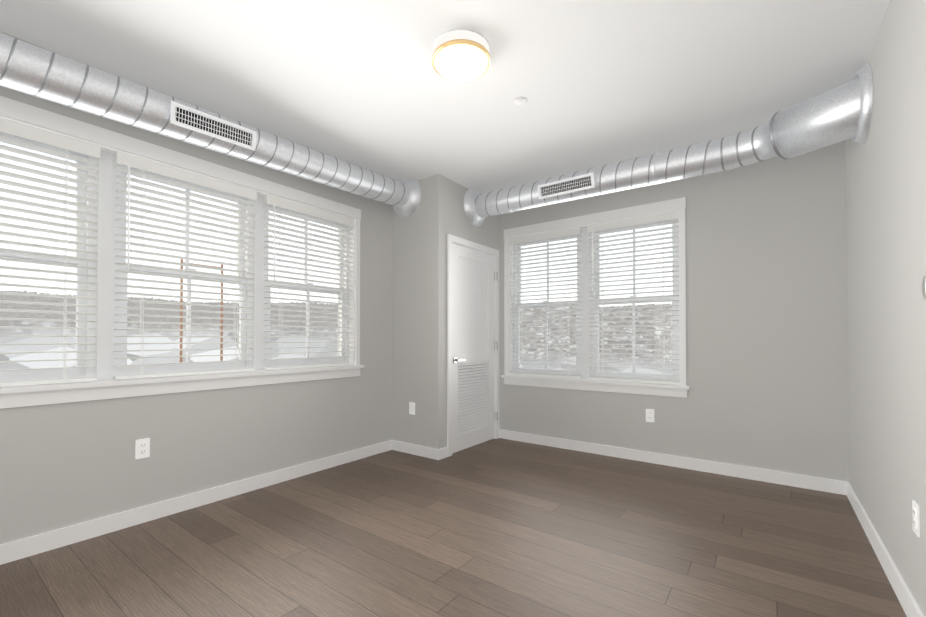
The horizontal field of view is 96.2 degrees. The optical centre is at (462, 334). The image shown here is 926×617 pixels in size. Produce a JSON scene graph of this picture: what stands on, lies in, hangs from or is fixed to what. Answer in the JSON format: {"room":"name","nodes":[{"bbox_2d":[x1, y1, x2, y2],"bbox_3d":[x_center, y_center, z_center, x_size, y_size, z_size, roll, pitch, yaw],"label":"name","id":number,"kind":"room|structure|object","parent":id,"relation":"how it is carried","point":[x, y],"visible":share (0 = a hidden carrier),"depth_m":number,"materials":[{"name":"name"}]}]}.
{"room":"empty apartment room","nodes":[
{"label":"empty apartment room","id":0,"kind":"room"},
{"bbox_2d":[0,31,391,544],"bbox_3d":[-1.832,-0.176,2.871,0.250,2.630,5.550,0,-1,36],"label":"wall","id":1,"kind":"structure","parent":0,"point":[62,465],"depth_m":2.72,"materials":[{"name":"grey paint"}]},
{"bbox_2d":[135,438,149,458],"bbox_3d":[-1.932,0.690,2.507,0.008,0.115,0.070,0,-1,36],"label":"electrical outlet","id":2,"kind":"object","parent":1,"relation":"attached to","point":[142,448],"visible":1,"depth_m":2.50,"materials":[{"name":"white plastic"}]},
{"bbox_2d":[0,132,349,382],"bbox_3d":[-1.863,-0.400,2.816,0.108,1.345,2.640,0,-1,36],"label":"window","id":3,"kind":"structure","parent":1,"relation":"in","point":[105,340],"depth_m":2.51,"materials":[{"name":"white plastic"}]},
{"bbox_2d":[0,118,99,386],"bbox_3d":[-2.325,-0.404,2.038,0.075,1.328,0.824,0,-1,36],"label":"window blind","id":4,"kind":"object","parent":3,"relation":"attached to","point":[34,134],"visible":1,"depth_m":2.21,"materials":[{"name":"white plastic"}]},
{"bbox_2d":[113,152,256,379],"bbox_3d":[-1.791,-0.396,2.763,0.075,1.328,0.824,0,-1,36],"label":"window blind","id":5,"kind":"object","parent":3,"relation":"attached to","point":[129,161],"visible":1,"depth_m":2.70,"materials":[{"name":"white plastic"}]},
{"bbox_2d":[263,195,353,369],"bbox_3d":[-1.258,-0.388,3.487,0.075,1.328,0.824,0,-1,36],"label":"window blind","id":6,"kind":"object","parent":3,"relation":"attached to","point":[283,204],"visible":1,"depth_m":3.43,"materials":[{"name":"white plastic"}]},
{"bbox_2d":[0,96,363,408],"bbox_3d":[-1.778,-0.395,2.753,0.120,1.535,2.770,0,-1,36],"label":"window frame","id":7,"kind":"structure","parent":1,"relation":"attached to","point":[103,139],"depth_m":2.62,"materials":[{"name":"white wood"}]},
{"bbox_2d":[0,440,391,564],"bbox_3d":[-1.965,1.086,2.453,0.014,0.095,4.243,0,-1,36],"label":"baseboard","id":8,"kind":"structure","parent":1,"relation":"attached to","point":[36,544],"depth_m":2.58,"materials":[{"name":"white wood"}]},
{"bbox_2d":[0,0,889,193],"bbox_3d":[-0.248,-1.563,1.875,4.000,0.120,5.800,0,-1,36],"label":"ceiling","id":9,"kind":"structure","parent":0,"point":[363,84],"depth_m":2.33,"materials":[{"name":"white paint"}]},
{"bbox_2d":[0,33,420,216],"bbox_3d":[-1.807,-1.281,2.360,0.380,0.533,4.248,0,-1,36],"label":"air duct","id":10,"kind":"object","parent":9,"relation":"in","point":[31,70],"visible":1,"depth_m":2.40,"materials":[{"name":"metal"}]},
{"bbox_2d":[432,29,489,81],"bbox_3d":[-0.010,-1.440,2.189,0.306,0.118,0.306,0,-1,36],"label":"flush-mount light","id":11,"kind":"object","parent":9,"relation":"attached to","point":[460,55],"visible":1,"depth_m":2.11,"materials":[{"name":"white glass"}]},
{"bbox_2d":[514,97,526,104],"bbox_3d":[0.366,-1.490,2.658,0.084,0.008,0.084,0,-1,36],"label":"sprinkler","id":12,"kind":"object","parent":9,"relation":"attached to","point":[520,100],"visible":1,"depth_m":2.65,"materials":[{"name":"white"}]},
{"bbox_2d":[463,64,872,226],"bbox_3d":[1.268,-1.292,3.353,3.015,0.429,0.542,-1,-1,43],"label":"air duct","id":13,"kind":"object","parent":9,"relation":"in","point":[843,112],"visible":1,"depth_m":2.93,"materials":[{"name":"metal"}]},
{"bbox_2d":[392,174,498,448],"bbox_3d":[-0.156,-0.159,4.427,0.605,2.630,1.057,0,-1,36],"label":"wall column","id":14,"kind":"structure","parent":0,"point":[419,297],"depth_m":3.96,"materials":[{"name":"grey paint"}]},
{"bbox_2d":[409,402,414,414],"bbox_3d":[-0.490,0.714,4.001,0.070,0.115,0.008,0,-1,36],"label":"outlet","id":15,"kind":"object","parent":14,"relation":"attached to","point":[411,407],"visible":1,"depth_m":4.00,"materials":[{"name":"white plastic"}]},
{"bbox_2d":[392,440,443,459],"bbox_3d":[-0.451,1.103,3.976,0.589,0.095,0.031,0,-1,36],"label":"baseboard","id":16,"kind":"structure","parent":14,"relation":"attached to","point":[437,454],"depth_m":3.93,"materials":[{"name":"white wood"}]},
{"bbox_2d":[447,234,499,456],"bbox_3d":[0.109,0.105,4.301,0.067,2.098,0.920,0,-1,36],"label":"door frame","id":17,"kind":"structure","parent":14,"relation":"attached to","point":[451,239],"depth_m":4.10,"materials":[{"name":"white wood"}]},
{"bbox_2d":[452,243,497,452],"bbox_3d":[0.125,0.136,4.294,0.090,2.024,0.796,0,-1,36],"label":"closet door","id":18,"kind":"structure","parent":17,"relation":"in","point":[473,387],"depth_m":4.29,"materials":[{"name":"white wood"}]},
{"bbox_2d":[0,438,906,616],"bbox_3d":[-0.248,1.187,1.845,4.000,0.120,5.800,0,-1,36],"label":"floor","id":19,"kind":"structure","parent":0,"point":[499,527],"depth_m":2.16,"materials":[{"name":"brown wood"}]},
{"bbox_2d":[499,140,848,481],"bbox_3d":[1.498,-0.164,4.021,3.750,2.630,0.250,0,-1,36],"label":"wall","id":20,"kind":"structure","parent":0,"point":[766,331],"depth_m":3.30,"materials":[{"name":"grey paint"}]},
{"bbox_2d":[501,197,689,397],"bbox_3d":[1.196,-0.310,4.102,1.840,1.715,0.120,0,-1,36],"label":"window frame","id":21,"kind":"structure","parent":20,"relation":"attached to","point":[650,209],"depth_m":3.95,"materials":[{"name":"white wood"}]},
{"bbox_2d":[512,219,679,381],"bbox_3d":[1.259,-0.314,4.187,1.710,1.525,0.108,0,-1,36],"label":"window","id":22,"kind":"structure","parent":20,"relation":"in","point":[586,366],"depth_m":4.13,"materials":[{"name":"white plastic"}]},
{"bbox_2d":[509,227,581,378],"bbox_3d":[0.850,-0.308,4.378,0.809,1.508,0.075,0,-1,36],"label":"window blind","id":23,"kind":"object","parent":22,"relation":"attached to","point":[555,234],"visible":1,"depth_m":4.35,"materials":[{"name":"white plastic"}]},
{"bbox_2d":[587,211,679,384],"bbox_3d":[1.562,-0.314,3.853,0.809,1.508,0.075,0,-1,36],"label":"window blind","id":24,"kind":"object","parent":22,"relation":"attached to","point":[637,221],"visible":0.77,"depth_m":3.84,"materials":[{"name":"white plastic"}]},
{"bbox_2d":[646,409,653,421],"bbox_3d":[1.675,0.728,3.720,0.070,0.115,0.008,0,-1,36],"label":"electrical outlet","id":25,"kind":"object","parent":20,"relation":"attached to","point":[649,415],"visible":1,"depth_m":3.72,"materials":[{"name":"white plastic"}]},
{"bbox_2d":[499,429,843,494],"bbox_3d":[1.554,1.101,3.802,2.875,0.095,0.014,0,-1,36],"label":"baseboard","id":26,"kind":"structure","parent":20,"relation":"attached to","point":[765,475],"depth_m":3.52,"materials":[{"name":"white wood"}]},
{"bbox_2d":[845,0,925,616],"bbox_3d":[1.188,-0.201,0.648,0.250,2.630,5.550,0,-1,36],"label":"wall","id":27,"kind":"structure","parent":0,"point":[885,165],"depth_m":1.87,"materials":[{"name":"grey paint"}]},
{"bbox_2d":[844,481,923,616],"bbox_3d":[1.156,1.068,0.813,0.014,0.095,5.300,0,-1,36],"label":"baseboard","id":28,"kind":"structure","parent":27,"relation":"attached to","point":[907,601],"depth_m":1.96,"materials":[{"name":"white wood"}]},
{"bbox_2d":[912,500,919,536],"bbox_3d":[1.721,0.700,1.581,0.008,0.115,0.070,0,-1,36],"label":"electrical outlet","id":29,"kind":"object","parent":27,"relation":"attached to","point":[916,517],"visible":1,"depth_m":1.57,"materials":[{"name":"white plastic"}]},
{"bbox_2d":[922,276,925,298],"bbox_3d":[1.560,-0.158,1.386,0.026,0.084,0.084,0,-1,36],"label":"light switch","id":30,"kind":"object","parent":27,"relation":"attached to","point":[924,287],"visible":1,"depth_m":1.40,"materials":[{"name":"grey plastic"}]},
{"label":"outside","id":31,"kind":"structure","parent":0,"visible":0},
{"bbox_2d":[180,259,222,361],"bbox_3d":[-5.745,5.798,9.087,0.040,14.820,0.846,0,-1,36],"label":"poles","id":32,"kind":"object","parent":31,"point":[181,321],"depth_m":8.96,"materials":[{"name":"brown wood"}]}
]}

